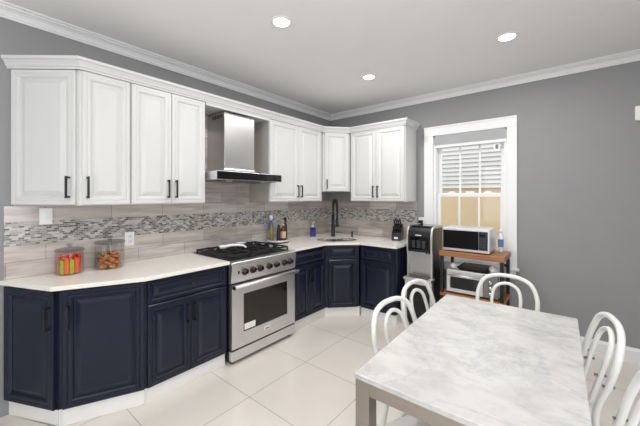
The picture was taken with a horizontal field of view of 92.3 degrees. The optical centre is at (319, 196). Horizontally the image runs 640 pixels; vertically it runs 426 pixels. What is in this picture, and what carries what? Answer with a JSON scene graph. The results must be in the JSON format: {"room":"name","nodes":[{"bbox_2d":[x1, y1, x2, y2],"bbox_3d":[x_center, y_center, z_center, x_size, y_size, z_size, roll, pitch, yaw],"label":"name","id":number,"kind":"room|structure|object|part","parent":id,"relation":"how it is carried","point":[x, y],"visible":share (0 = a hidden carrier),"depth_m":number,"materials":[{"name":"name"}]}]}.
{"room":"kitchen","nodes":[
{"label":"kitchen","id":0,"kind":"room"},
{"bbox_2d":[0,17,329,417],"bbox_3d":[-1.852,0.099,2.456,0.150,2.718,6.500,0,0,39],"label":"wall","id":1,"kind":"structure","parent":0,"point":[16,38],"depth_m":2.14,"materials":[{"name":"grey paint"}]},
{"bbox_2d":[39,208,52,224],"bbox_3d":[-1.953,0.140,2.190,0.010,0.116,0.072,0,0,39],"label":"light switch","id":2,"kind":"object","parent":1,"relation":"attached to","point":[45,214],"visible":1,"depth_m":2.19,"materials":[{"name":"white plastic"}]},
{"bbox_2d":[11,69,81,205],"bbox_3d":[-1.849,-0.399,2.074,0.368,0.919,0.292,0,0,37],"label":"upper cabinet","id":3,"kind":"object","parent":1,"relation":"attached to","point":[46,104],"visible":1,"depth_m":2.06,"materials":[{"name":"white paint"}]},
{"bbox_3d":[-1.680,-0.063,2.043,0.012,0.148,0.034,0,0,-1],"label":"handle","id":4,"kind":"part","parent":3,"relation":"part of","materials":[{"name":"black metal"}]},
{"bbox_2d":[82,70,129,205],"bbox_3d":[-1.640,-0.399,2.284,0.392,0.919,0.307,0,0,39],"label":"upper cabinet","id":5,"kind":"object","parent":1,"relation":"attached to","point":[105,100],"visible":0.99,"depth_m":2.17,"materials":[{"name":"white paint"}]},
{"bbox_3d":[-1.573,-0.063,2.083,0.034,0.148,0.012,0,0,39],"label":"handle","id":6,"kind":"part","parent":5,"relation":"part of","materials":[{"name":"black metal"}]},
{"bbox_2d":[130,83,204,204],"bbox_3d":[-1.349,-0.399,2.641,0.392,0.919,0.609,0,0,39],"label":"upper cabinet","id":7,"kind":"object","parent":1,"relation":"attached to","point":[167,130],"visible":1,"depth_m":2.50,"materials":[{"name":"white paint"}]},
{"bbox_3d":[-1.327,-0.399,2.428,0.020,0.908,0.296,0,0,39],"label":"door","id":8,"kind":"part","parent":7,"relation":"part of","materials":[{"name":"white paint"}]},
{"bbox_3d":[-1.231,-0.063,2.503,0.034,0.148,0.012,0,0,39],"label":"handle","id":9,"kind":"part","parent":7,"relation":"part of","materials":[{"name":"black metal"}]},
{"bbox_3d":[-1.190,-0.063,2.553,0.034,0.148,0.012,0,0,39],"label":"handle","id":10,"kind":"part","parent":7,"relation":"part of","materials":[{"name":"black metal"}]},
{"bbox_3d":[-1.137,-0.399,2.661,0.020,0.908,0.296,0,0,39],"label":"door","id":11,"kind":"part","parent":7,"relation":"part of","materials":[{"name":"white paint"}]},
{"bbox_2d":[4,208,416,246],"bbox_3d":[-0.426,0.253,2.984,1.395,0.160,3.580,0,0,39],"label":"mosaic tile backsplash","id":12,"kind":"structure","parent":1,"relation":"attached to","point":[15,233],"depth_m":2.82,"materials":[{"name":"tile"}]},
{"bbox_2d":[4,116,416,222],"bbox_3d":[-0.426,-0.330,2.984,1.395,1.005,3.580,0,0,39],"label":"backsplash","id":13,"kind":"structure","parent":1,"relation":"attached to","point":[220,197],"depth_m":3.16,"materials":[{"name":"tile"}]},
{"bbox_2d":[4,218,416,279],"bbox_3d":[-0.426,0.446,2.984,1.395,0.225,3.580,0,0,39],"label":"backsplash","id":14,"kind":"structure","parent":1,"relation":"attached to","point":[21,261],"depth_m":2.81,"materials":[{"name":"tile"}]},
{"bbox_2d":[125,232,133,245],"bbox_3d":[-1.615,0.358,2.606,0.009,0.116,0.072,0,0,39],"label":"outlet","id":15,"kind":"object","parent":14,"relation":"attached to","point":[129,236],"visible":1,"depth_m":2.60,"materials":[{"name":"white plastic"}]},
{"bbox_2d":[205,112,280,183],"bbox_3d":[-0.850,-0.486,3.159,0.493,0.680,0.775,0,0,39],"label":"range hood","id":16,"kind":"object","parent":1,"relation":"attached to","point":[230,136],"visible":0.95,"depth_m":3.08,"materials":[{"name":"metal"}]},
{"bbox_2d":[250,119,321,201],"bbox_3d":[-0.378,-0.399,3.828,0.384,0.919,0.932,0,0,39],"label":"upper cabinet","id":17,"kind":"object","parent":1,"relation":"attached to","point":[292,152],"visible":1,"depth_m":3.58,"materials":[{"name":"white paint"}]},
{"bbox_2d":[1,55,419,133],"bbox_3d":[-0.416,-0.878,2.964,1.435,0.096,3.595,0,0,39],"label":"crown molding","id":18,"kind":"structure","parent":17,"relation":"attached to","point":[214,104],"depth_m":2.55,"materials":[{"name":"white paint"}]},
{"bbox_3d":[-0.693,-0.399,3.485,0.328,0.919,0.002,0,0,39],"label":"panel","id":19,"kind":"part","parent":17,"relation":"part of","materials":[{"name":"white wood"}]},
{"bbox_3d":[-0.408,-0.399,3.556,0.020,0.908,0.457,0,0,39],"label":"door","id":20,"kind":"part","parent":17,"relation":"part of","materials":[{"name":"white paint"}]},
{"bbox_3d":[-0.128,-0.399,3.900,0.020,0.908,0.423,0,0,39],"label":"door","id":21,"kind":"part","parent":17,"relation":"part of","materials":[{"name":"white paint"}]},
{"bbox_2d":[0,0,639,120],"bbox_3d":[-0.010,-1.222,0.956,4.600,0.076,6.200,0,0,39],"label":"trim","id":22,"kind":"structure","parent":1,"relation":"attached to","point":[9,11],"depth_m":2.95,"materials":[{"name":"white paint"}]},
{"bbox_2d":[322,133,350,191],"bbox_3d":[0.197,-0.464,4.374,0.601,0.789,0.635,0,0,39],"label":"upper cabinet","id":23,"kind":"object","parent":1,"relation":"attached to","point":[336,147],"visible":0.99,"depth_m":4.12,"materials":[{"name":"white paint"}]},
{"bbox_2d":[0,315,639,425],"bbox_3d":[-0.010,1.508,0.956,4.900,0.100,6.500,0,0,39],"label":"floor","id":24,"kind":"structure","parent":0,"point":[305,377],"depth_m":2.35,"materials":[{"name":"tile"}]},
{"bbox_2d":[4,286,60,425],"bbox_3d":[-1.866,1.020,1.987,0.425,0.876,0.210,0,0,38],"label":"base cabinet","id":25,"kind":"object","parent":24,"relation":"on","point":[31,316],"visible":0.98,"depth_m":1.97,"materials":[{"name":"blue paint"}]},
{"bbox_3d":[-1.698,0.763,1.906,0.012,0.150,0.034,0,0,14],"label":"handle","id":26,"kind":"part","parent":25,"relation":"part of","materials":[{"name":"black metal"}]},
{"bbox_2d":[59,281,145,425],"bbox_3d":[-1.585,1.020,2.170,0.622,0.876,0.441,0,0,39],"label":"base cabinet","id":27,"kind":"object","parent":24,"relation":"on","point":[102,329],"visible":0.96,"depth_m":2.02,"materials":[{"name":"blue paint"}]},
{"bbox_3d":[-1.583,0.763,1.924,0.012,0.150,0.034,0,0,-27],"label":"handle","id":28,"kind":"part","parent":27,"relation":"part of","materials":[{"name":"black metal"}]},
{"bbox_2d":[146,266,226,402],"bbox_3d":[-1.230,1.020,2.574,0.662,0.876,0.648,0,0,39],"label":"base cabinet","id":29,"kind":"object","parent":24,"relation":"on","point":[186,314],"visible":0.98,"depth_m":2.35,"materials":[{"name":"blue paint"}]},
{"bbox_2d":[0,253,229,291],"bbox_3d":[-1.436,0.567,2.317,0.653,0.028,1.311,0,0,39],"label":"countertop","id":30,"kind":"structure","parent":29,"relation":"on","point":[167,266],"depth_m":2.21,"materials":[{"name":"beige stone"}]},
{"bbox_3d":[-1.804,0.443,2.213,0.174,0.217,0.174,0,0,39],"label":"glass jar","id":31,"kind":"object","parent":30,"relation":"on","visible":0},
{"bbox_2d":[58,257,60,274],"bbox_3d":[-1.831,0.484,2.158,0.026,0.124,0.012,0,0,26],"label":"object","id":32,"kind":"object","parent":31,"relation":"in","point":[59,258],"visible":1,"depth_m":2.15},
{"bbox_2d":[60,260,63,274],"bbox_3d":[-1.804,0.496,2.151,0.026,0.100,0.012,0,0,1],"label":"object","id":33,"kind":"object","parent":31,"relation":"in","point":[61,261],"visible":1,"depth_m":2.15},
{"bbox_2d":[64,258,68,274],"bbox_3d":[-1.777,0.490,2.157,0.026,0.112,0.012,0,0,-25],"label":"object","id":34,"kind":"object","parent":31,"relation":"in","point":[66,261],"visible":1,"depth_m":2.15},
{"bbox_2d":[70,259,73,273],"bbox_3d":[-1.756,0.496,2.174,0.012,0.100,0.026,0,0,39],"label":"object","id":35,"kind":"object","parent":31,"relation":"in","point":[71,261],"visible":1,"depth_m":2.17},
{"bbox_2d":[74,257,78,272],"bbox_3d":[-1.743,0.490,2.199,0.012,0.112,0.026,0,0,13],"label":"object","id":36,"kind":"object","parent":31,"relation":"in","point":[76,259],"visible":1,"depth_m":2.19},
{"bbox_2d":[78,255,80,271],"bbox_3d":[-1.743,0.484,2.226,0.012,0.124,0.026,0,0,-12],"label":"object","id":37,"kind":"object","parent":31,"relation":"in","point":[79,256],"visible":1,"depth_m":2.22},
{"bbox_3d":[-1.641,0.428,2.397,0.206,0.247,0.206,0,0,39],"label":"glass jar","id":38,"kind":"object","parent":30,"relation":"on","visible":0},
{"bbox_2d":[100,263,107,268],"bbox_3d":[-1.649,0.527,2.345,0.045,0.041,0.056,0,0,37],"label":"cookie","id":39,"kind":"object","parent":38,"relation":"in","point":[103,265],"visible":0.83,"depth_m":2.34,"materials":[{"name":"brown food"}]},
{"bbox_3d":[-1.107,1.054,2.270,0.020,0.575,0.312,0,0,39],"label":"door","id":40,"kind":"part","parent":29,"relation":"part of","materials":[{"name":"blue paint"}]},
{"bbox_3d":[-1.006,0.674,2.394,0.020,0.164,0.632,0,0,39],"label":"drawer","id":41,"kind":"part","parent":29,"relation":"part of","materials":[{"name":"blue paint"}]},
{"bbox_3d":[-1.004,0.893,2.354,0.034,0.150,0.012,0,0,39],"label":"handle","id":42,"kind":"part","parent":29,"relation":"part of","materials":[{"name":"black metal"}]},
{"bbox_3d":[-0.969,0.893,2.397,0.034,0.150,0.012,0,0,39],"label":"handle","id":43,"kind":"part","parent":29,"relation":"part of","materials":[{"name":"black metal"}]},
{"bbox_3d":[-0.906,1.054,2.517,0.020,0.575,0.316,0,0,39],"label":"door","id":44,"kind":"part","parent":29,"relation":"part of","materials":[{"name":"blue paint"}]},
{"bbox_2d":[196,241,299,363],"bbox_3d":[-0.738,0.987,3.109,0.722,0.942,0.799,0,0,39],"label":"range","id":45,"kind":"object","parent":24,"relation":"on","point":[260,285],"visible":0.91,"depth_m":2.88,"materials":[{"name":"silver metal"}]},
{"bbox_2d":[219,244,246,248],"bbox_3d":[-0.860,0.491,3.027,0.267,0.054,0.089,0,0,-11],"label":"spoon","id":46,"kind":"object","parent":45,"relation":"on","point":[227,245],"visible":1,"depth_m":3.02,"materials":[{"name":"white plastic"}]},
{"bbox_3d":[-0.833,0.491,3.041,0.214,0.054,0.044,0,0,-20],"label":"handle","id":47,"kind":"part","parent":46,"relation":"part of","materials":[{"name":"white plastic"}]},
{"bbox_3d":[-0.650,0.663,2.713,0.049,0.060,0.060,0,0,39],"label":"knob","id":48,"kind":"part","parent":45,"relation":"part of","materials":[{"name":"metal"}]},
{"bbox_3d":[-0.594,0.663,2.781,0.049,0.060,0.060,0,0,39],"label":"knob","id":49,"kind":"part","parent":45,"relation":"part of","materials":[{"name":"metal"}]},
{"bbox_3d":[-0.540,0.663,2.847,0.049,0.060,0.060,0,0,39],"label":"knob","id":50,"kind":"part","parent":45,"relation":"part of","materials":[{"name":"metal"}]},
{"bbox_3d":[-0.522,1.377,2.937,0.038,0.086,0.777,0,0,39],"label":"kick drawer","id":51,"kind":"part","parent":45,"relation":"part of","materials":[{"name":"metal"}]},
{"bbox_3d":[-0.522,1.044,2.937,0.038,0.552,0.773,0,0,39],"label":"door","id":52,"kind":"part","parent":45,"relation":"part of","materials":[{"name":"metal"}]},
{"bbox_2d":[229,250,295,265],"bbox_3d":[-0.759,0.582,3.130,0.665,0.028,0.789,0,0,39],"label":"trim","id":53,"kind":"structure","parent":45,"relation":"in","point":[265,256],"depth_m":2.92,"materials":[{"name":"metal"}]},
{"bbox_3d":[-0.519,0.673,2.935,0.052,0.154,0.785,0,0,39],"label":"control panel","id":54,"kind":"part","parent":45,"relation":"part of","materials":[{"name":"metal"}]},
{"bbox_3d":[-0.486,0.773,2.903,0.068,0.034,0.787,0,0,39],"label":"handle","id":55,"kind":"part","parent":45,"relation":"part of","materials":[{"name":"metal"}]},
{"bbox_3d":[-0.472,0.663,2.931,0.049,0.060,0.060,0,0,39],"label":"knob","id":56,"kind":"part","parent":45,"relation":"part of","materials":[{"name":"metal"}]},
{"bbox_2d":[292,246,324,330],"bbox_3d":[-0.340,1.020,3.667,0.662,0.876,0.553,0,0,39],"label":"base cabinet","id":57,"kind":"object","parent":24,"relation":"on","point":[310,281],"visible":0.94,"depth_m":3.47,"materials":[{"name":"blue paint"}]},
{"bbox_3d":[-0.202,1.054,3.381,0.020,0.575,0.264,0,0,39],"label":"door","id":58,"kind":"part","parent":57,"relation":"part of","materials":[{"name":"blue paint"}]},
{"bbox_3d":[-0.116,0.674,3.487,0.020,0.164,0.537,0,0,39],"label":"drawer","id":59,"kind":"part","parent":57,"relation":"part of","materials":[{"name":"blue paint"}]},
{"bbox_3d":[-0.031,1.054,3.591,0.020,0.575,0.268,0,0,39],"label":"door","id":60,"kind":"part","parent":57,"relation":"part of","materials":[{"name":"blue paint"}]},
{"bbox_2d":[323,245,360,316],"bbox_3d":[0.223,1.020,4.165,0.906,0.876,0.926,0,0,39],"label":"base cabinet","id":61,"kind":"object","parent":24,"relation":"on","point":[342,262],"visible":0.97,"depth_m":3.72,"materials":[{"name":"blue paint"}]},
{"bbox_2d":[266,232,406,250],"bbox_3d":[0.246,0.567,3.782,1.411,0.028,1.476,0,0,39],"label":"countertop","id":62,"kind":"structure","parent":61,"relation":"on","point":[300,243],"depth_m":3.70,"materials":[{"name":"beige stone"}]},
{"bbox_2d":[267,238,289,243],"bbox_3d":[-0.507,0.535,3.727,0.280,0.036,0.280,0,0,39],"label":"tray","id":63,"kind":"object","parent":62,"relation":"on","point":[287,240],"visible":0.71,"depth_m":3.62,"materials":[{"name":"white ceramic"}]},
{"bbox_2d":[268,215,273,239],"bbox_3d":[-0.598,0.372,3.743,0.065,0.300,0.064,0,0,39],"label":"bottle","id":64,"kind":"object","parent":63,"relation":"on","point":[270,216],"visible":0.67,"depth_m":3.73,"materials":[{"name":"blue plastic"}]},
{"bbox_2d":[269,221,273,240],"bbox_3d":[-0.579,0.405,3.663,0.052,0.236,0.052,0,0,39],"label":"bottle","id":65,"kind":"object","parent":63,"relation":"on","point":[271,230],"visible":0.98,"depth_m":3.64,"materials":[{"name":"yellow glass"}]},
{"bbox_2d":[277,225,280,240],"bbox_3d":[-0.491,0.426,3.637,0.046,0.192,0.046,0,0,39],"label":"bottle","id":66,"kind":"object","parent":63,"relation":"on","point":[278,229],"visible":1,"depth_m":3.62,"materials":[{"name":"glass"}]},
{"bbox_2d":[280,224,285,239],"bbox_3d":[-0.445,0.427,3.709,0.069,0.190,0.068,0,0,39],"label":"bottle","id":67,"kind":"object","parent":63,"relation":"on","point":[283,230],"visible":0.91,"depth_m":3.68,"materials":[{"name":"brown glass"}]},
{"bbox_2d":[284,217,286,238],"bbox_3d":[-0.428,0.389,3.792,0.048,0.268,0.048,0,0,39],"label":"bottle","id":68,"kind":"object","parent":63,"relation":"on","point":[285,218],"visible":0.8,"depth_m":3.78,"materials":[{"name":"black glass"}]},
{"bbox_2d":[310,222,315,236],"bbox_3d":[-0.096,0.449,4.239,0.076,0.208,0.088,0,0,-11],"label":"soap bottle","id":69,"kind":"object","parent":62,"relation":"on","point":[312,229],"visible":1,"depth_m":4.22,"materials":[{"name":"blue plastic"}]},
{"bbox_2d":[331,199,339,235],"bbox_3d":[0.240,0.291,4.232,0.132,0.524,0.203,0,0,-19],"label":"faucet","id":70,"kind":"object","parent":62,"relation":"on","point":[334,201],"visible":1,"depth_m":4.26,"materials":[{"name":"black metal"}]},
{"bbox_2d":[317,238,355,241],"bbox_3d":[0.213,0.641,3.947,0.508,0.173,0.328,0,0,-8],"label":"sink","id":71,"kind":"object","parent":62,"relation":"in","point":[327,239],"visible":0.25,"depth_m":4.09,"materials":[{"name":"metal"}]},
{"bbox_2d":[392,224,402,240],"bbox_3d":[0.987,0.451,3.915,0.112,0.204,0.172,0,0,27],"label":"knife block","id":72,"kind":"object","parent":62,"relation":"on","point":[396,235],"visible":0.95,"depth_m":3.85,"materials":[{"name":"black plastic"}]},
{"bbox_3d":[0.271,0.662,3.747,0.412,0.161,0.020,0,0,-6],"label":"rail","id":73,"kind":"part","parent":61,"relation":"part of","materials":[{"name":"blue paint"}]},
{"bbox_3d":[0.273,0.674,3.727,0.354,0.164,0.020,0,0,-6],"label":"drawer","id":74,"kind":"part","parent":61,"relation":"part of","materials":[{"name":"blue paint"}]},
{"bbox_3d":[0.273,1.054,3.727,0.354,0.575,0.020,0,0,-6],"label":"door","id":75,"kind":"part","parent":61,"relation":"part of","materials":[{"name":"blue paint"}]},
{"bbox_2d":[361,245,406,324],"bbox_3d":[0.851,1.020,3.823,0.464,0.876,0.662,0,0,39],"label":"base cabinet","id":76,"kind":"object","parent":24,"relation":"on","point":[383,270],"visible":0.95,"depth_m":3.58,"materials":[{"name":"blue paint"}]},
{"bbox_3d":[0.669,0.674,3.601,0.442,0.164,0.020,0,0,39],"label":"drawer","id":77,"kind":"part","parent":76,"relation":"part of","materials":[{"name":"blue paint"}]},
{"bbox_3d":[0.669,1.054,3.601,0.442,0.575,0.020,0,0,39],"label":"door","id":78,"kind":"part","parent":76,"relation":"part of","materials":[{"name":"blue paint"}]},
{"bbox_2d":[371,296,416,425],"bbox_3d":[0.550,1.024,1.627,0.420,0.871,0.462,0,0,-41],"label":"dining chair","id":79,"kind":"object","parent":24,"relation":"on","point":[406,301],"visible":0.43,"depth_m":1.70,"materials":[{"name":"white metal"}]},
{"bbox_2d":[387,416,432,425],"bbox_3d":[0.434,1.231,1.233,0.376,0.455,0.376,0,0,39],"label":"dining chair","id":80,"kind":"object","parent":24,"relation":"on","point":[406,420],"visible":0.57,"depth_m":1.37,"materials":[{"name":"white metal"}]},
{"bbox_2d":[401,279,435,415],"bbox_3d":[0.812,1.024,2.018,0.420,0.871,0.462,0,0,-43],"label":"dining chair","id":81,"kind":"object","parent":24,"relation":"on","point":[407,285],"visible":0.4,"depth_m":2.16,"materials":[{"name":"white metal"}]},
{"bbox_2d":[403,223,442,322],"bbox_3d":[1.210,0.894,3.571,0.318,1.127,0.445,0,0,39],"label":"water dispenser","id":82,"kind":"object","parent":24,"relation":"on","point":[424,241],"visible":0.83,"depth_m":3.46,"materials":[{"name":"silver plastic"}]},
{"bbox_3d":[1.124,0.875,3.681,0.014,1.087,0.382,0,0,39],"label":"panel","id":83,"kind":"part","parent":82,"relation":"part of","materials":[{"name":"metal"}]},
{"bbox_3d":[1.113,1.206,3.453,0.262,0.445,0.050,0,0,39],"label":"door","id":84,"kind":"part","parent":82,"relation":"part of","materials":[{"name":"black glass"}]},
{"bbox_2d":[403,275,434,283],"bbox_3d":[1.110,0.922,3.449,0.318,0.032,0.130,0,0,39],"label":"drip tray","id":85,"kind":"object","parent":82,"relation":"on","point":[408,278],"depth_m":3.43,"materials":[{"name":"metal"}]},
{"bbox_3d":[1.110,1.198,3.449,0.310,0.520,0.060,0,0,39],"label":"frame","id":86,"kind":"part","parent":82,"relation":"part of","materials":[{"name":"metal"}]},
{"bbox_3d":[1.233,0.337,3.600,0.225,0.006,0.250,0,0,39],"label":"lid","id":87,"kind":"part","parent":82,"relation":"part of","materials":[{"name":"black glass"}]},
{"bbox_3d":[1.336,0.875,3.508,0.018,1.087,0.382,0,0,39],"label":"panel","id":88,"kind":"part","parent":82,"relation":"part of","materials":[{"name":"metal"}]},
{"bbox_2d":[354,294,591,425],"bbox_3d":[0.787,1.071,1.456,0.705,0.775,1.225,0,0,38],"label":"dining table","id":89,"kind":"object","parent":24,"relation":"on","point":[464,361],"visible":1,"depth_m":1.21,"materials":[{"name":"white stone"}]},
{"bbox_3d":[0.179,1.081,1.198,0.060,0.754,0.060,0,0,38],"label":"leg","id":90,"kind":"part","parent":89,"relation":"part of","materials":[{"name":"wood"}]},
{"bbox_2d":[439,249,510,305],"bbox_3d":[1.633,1.016,3.242,0.605,0.884,0.420,0,0,39],"label":"kitchen cart","id":91,"kind":"object","parent":24,"relation":"on","point":[495,256],"visible":0.46,"depth_m":3.13,"materials":[{"name":"brown wood"}]},
{"bbox_3d":[1.301,1.042,3.274,0.030,0.832,0.030,0,0,39],"label":"post","id":92,"kind":"part","parent":91,"relation":"part of","materials":[{"name":"black metal"}]},
{"bbox_2d":[442,225,495,253],"bbox_3d":[1.591,0.450,3.279,0.450,0.246,0.346,0,0,39],"label":"microwave","id":93,"kind":"object","parent":91,"relation":"on","point":[475,239],"visible":1,"depth_m":3.15,"materials":[{"name":"metal"}]},
{"bbox_3d":[1.451,0.445,3.179,0.344,0.188,0.010,0,0,39],"label":"door glass","id":94,"kind":"part","parent":93,"relation":"part of","materials":[{"name":"black glass"}]},
{"bbox_3d":[1.617,0.445,3.043,0.080,0.188,0.010,0,0,39],"label":"control panel","id":95,"kind":"part","parent":93,"relation":"part of","materials":[{"name":"black plastic"}]},
{"bbox_2d":[440,287,509,304],"bbox_3d":[1.633,1.030,3.242,0.593,0.033,0.408,0,0,39],"label":"shelf","id":96,"kind":"object","parent":91,"relation":"attached to","point":[443,292],"depth_m":3.15,"materials":[{"name":"brown wood"}]},
{"bbox_2d":[447,264,504,299],"bbox_3d":[1.628,0.889,3.228,0.485,0.245,0.398,0,0,39],"label":"toaster oven","id":97,"kind":"object","parent":91,"relation":"on","point":[460,281],"visible":0.77,"depth_m":3.11,"materials":[{"name":"metal"}]},
{"bbox_2d":[450,262,457,267],"bbox_3d":[1.429,0.735,3.286,0.078,0.063,0.086,0,0,39],"label":"paper towel","id":98,"kind":"object","parent":97,"relation":"on","point":[453,265],"visible":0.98,"depth_m":3.26,"materials":[{"name":"white paper"}]},
{"bbox_3d":[1.465,0.812,3.131,0.295,0.016,0.042,0,0,39],"label":"handle","id":99,"kind":"part","parent":97,"relation":"part of","materials":[{"name":"metal"}]},
{"bbox_3d":[1.484,0.897,3.152,0.282,0.124,0.010,0,0,39],"label":"glass","id":100,"kind":"part","parent":97,"relation":"part of","materials":[{"name":"black glass"}]},
{"bbox_3d":[1.483,0.884,3.154,0.346,0.219,0.024,0,0,39],"label":"door","id":101,"kind":"part","parent":97,"relation":"part of","materials":[{"name":"metal"}]},
{"bbox_2d":[457,262,490,272],"bbox_3d":[1.626,0.749,3.235,0.276,0.035,0.286,0,0,39],"label":"baking pan","id":102,"kind":"object","parent":97,"relation":"on","point":[473,267],"visible":0.92,"depth_m":3.19,"materials":[{"name":"metal"}]},
{"bbox_3d":[1.669,0.884,3.002,0.127,0.219,0.024,0,0,39],"label":"control panel","id":103,"kind":"part","parent":97,"relation":"part of","materials":[{"name":"grey plastic"}]},
{"bbox_2d":[489,265,499,272],"bbox_3d":[1.732,0.724,3.054,0.093,0.084,0.104,0,0,39],"label":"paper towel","id":104,"kind":"object","parent":97,"relation":"on","point":[493,269],"visible":0.94,"depth_m":3.03,"materials":[{"name":"white paper"}]},
{"bbox_2d":[498,230,503,251],"bbox_3d":[1.883,0.458,3.199,0.049,0.230,0.049,0,0,39],"label":"bottle","id":105,"kind":"object","parent":91,"relation":"on","point":[500,236],"visible":1,"depth_m":3.18,"materials":[{"name":"white plastic"}]},
{"bbox_3d":[1.731,1.042,2.924,0.030,0.832,0.030,0,0,39],"label":"post","id":106,"kind":"part","parent":91,"relation":"part of","materials":[{"name":"black metal"}]},
{"bbox_3d":[1.965,1.042,3.211,0.030,0.832,0.030,0,0,39],"label":"post","id":107,"kind":"part","parent":91,"relation":"part of","materials":[{"name":"black metal"}]},
{"bbox_2d":[475,273,539,311],"bbox_3d":[1.285,1.024,2.179,0.420,0.871,0.462,0,0,41],"label":"dining chair","id":108,"kind":"object","parent":24,"relation":"on","point":[535,293],"visible":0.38,"depth_m":2.31,"materials":[{"name":"white metal"}]},
{"bbox_2d":[581,312,625,425],"bbox_3d":[1.252,1.024,1.617,0.462,0.871,0.420,0,0,28],"label":"dining chair","id":109,"kind":"object","parent":24,"relation":"on","point":[606,389],"visible":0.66,"depth_m":1.45,"materials":[{"name":"white metal"}]},
{"bbox_2d":[611,370,639,425],"bbox_3d":[0.922,1.024,1.100,0.462,0.871,0.420,0,0,33],"label":"dining chair","id":110,"kind":"object","parent":24,"relation":"on","point":[632,390],"visible":1,"depth_m":1.16,"materials":[{"name":"white metal"}]},
{"bbox_2d":[3,0,639,113],"bbox_3d":[-0.010,-1.310,0.956,4.900,0.100,6.500,0,0,39],"label":"ceiling","id":111,"kind":"structure","parent":0,"point":[413,48],"depth_m":2.42,"materials":[{"name":"paint"}]},
{"bbox_2d":[270,15,292,27],"bbox_3d":[-0.277,-1.258,2.217,0.164,0.005,0.164,0,0,39],"label":"recessed light","id":112,"kind":"object","parent":111,"relation":"in","point":[280,21],"visible":1,"depth_m":2.21,"materials":[{"name":"white paint"}]},
{"bbox_2d":[361,74,376,79],"bbox_3d":[0.516,-1.258,3.236,0.164,0.005,0.164,0,0,39],"label":"recessed light","id":113,"kind":"object","parent":111,"relation":"in","point":[366,76],"visible":1,"depth_m":3.21,"materials":[{"name":"white paint"}]},
{"bbox_2d":[495,31,518,41],"bbox_3d":[1.476,-1.258,2.425,0.164,0.005,0.164,0,0,39],"label":"recessed light","id":114,"kind":"object","parent":111,"relation":"in","point":[508,36],"visible":1,"depth_m":2.41,"materials":[{"name":"white paint"}]},
{"bbox_2d":[330,61,639,348],"bbox_3d":[1.995,0.099,3.418,4.600,2.718,0.150,0,0,39],"label":"wall","id":115,"kind":"structure","parent":0,"point":[578,134],"depth_m":2.96,"materials":[{"name":"grey paint"}]},
{"bbox_2d":[351,125,415,201],"bbox_3d":[0.809,-0.399,4.027,0.781,0.919,0.384,0,0,39],"label":"upper cabinet","id":116,"kind":"object","parent":115,"relation":"attached to","point":[383,161],"visible":1,"depth_m":3.86,"materials":[{"name":"white paint"}]},
{"bbox_3d":[0.567,-0.399,4.033,0.378,0.908,0.020,0,0,39],"label":"door","id":117,"kind":"part","parent":116,"relation":"part of","materials":[{"name":"white paint"}]},
{"bbox_3d":[0.863,-0.399,3.792,0.376,0.908,0.020,0,0,39],"label":"door","id":118,"kind":"part","parent":116,"relation":"part of","materials":[{"name":"white paint"}]},
{"bbox_2d":[433,127,506,266],"bbox_3d":[1.757,0.005,3.612,0.787,1.505,0.150,0,0,39],"label":"window","id":119,"kind":"structure","parent":115,"relation":"in","point":[438,194],"depth_m":3.56,"materials":[{"name":"white paint"}]},
{"bbox_2d":[434,128,505,150],"bbox_3d":[1.713,-0.622,3.555,0.767,0.230,0.035,0,0,39],"label":"roller blind","id":120,"kind":"object","parent":119,"relation":"attached to","point":[496,136],"visible":1,"depth_m":3.50,"materials":[{"name":"grey fabric"}]},
{"bbox_3d":[1.710,-0.610,3.552,0.767,0.035,0.026,0,0,39],"label":"rail","id":121,"kind":"part","parent":120,"relation":"part of","materials":[{"name":"white paint"}]},
{"bbox_3d":[1.748,0.345,3.600,0.727,0.765,0.030,0,0,39],"label":"sash","id":122,"kind":"part","parent":119,"relation":"part of","materials":[{"name":"white paint"}]},
{"bbox_3d":[1.773,-0.357,3.631,0.727,0.720,0.030,0,0,39],"label":"sash","id":123,"kind":"part","parent":119,"relation":"part of","materials":[{"name":"white paint"}]},
{"bbox_2d":[424,115,519,279],"bbox_3d":[1.687,0.010,3.540,1.030,1.736,0.050,0,0,39],"label":"trim","id":124,"kind":"structure","parent":115,"relation":"attached to","point":[510,122],"depth_m":3.36,"materials":[{"name":"white paint"}]},
{"bbox_2d":[580,336,639,364],"bbox_3d":[2.497,1.393,2.902,3.170,0.130,0.016,0,0,39],"label":"baseboard","id":125,"kind":"structure","parent":115,"relation":"attached to","point":[632,355],"depth_m":2.73,"materials":[{"name":"white paint"}]},
{"bbox_2d":[635,106,639,120],"bbox_3d":[2.816,-0.722,2.621,0.180,0.124,0.046,0,0,39],"label":"door chime","id":126,"kind":"object","parent":115,"relation":"attached to","point":[637,108],"visible":1,"depth_m":2.65,"materials":[{"name":"white plastic"}]},
{"label":"outside","id":127,"kind":"structure","parent":0,"visible":0},
{"bbox_3d":[2.479,1.808,5.280,11.000,0.100,3.350,0,0,39],"label":"ground","id":128,"kind":"structure","parent":127,"visible":0},
{"bbox_2d":[441,142,500,249],"bbox_3d":[3.275,-0.089,6.257,9.000,3.695,0.230,0,0,39],"label":"neighbouring house","id":129,"kind":"structure","parent":128,"relation":"on","point":[490,159],"depth_m":6.28,"materials":[{"name":"beige paint"}]}
]}

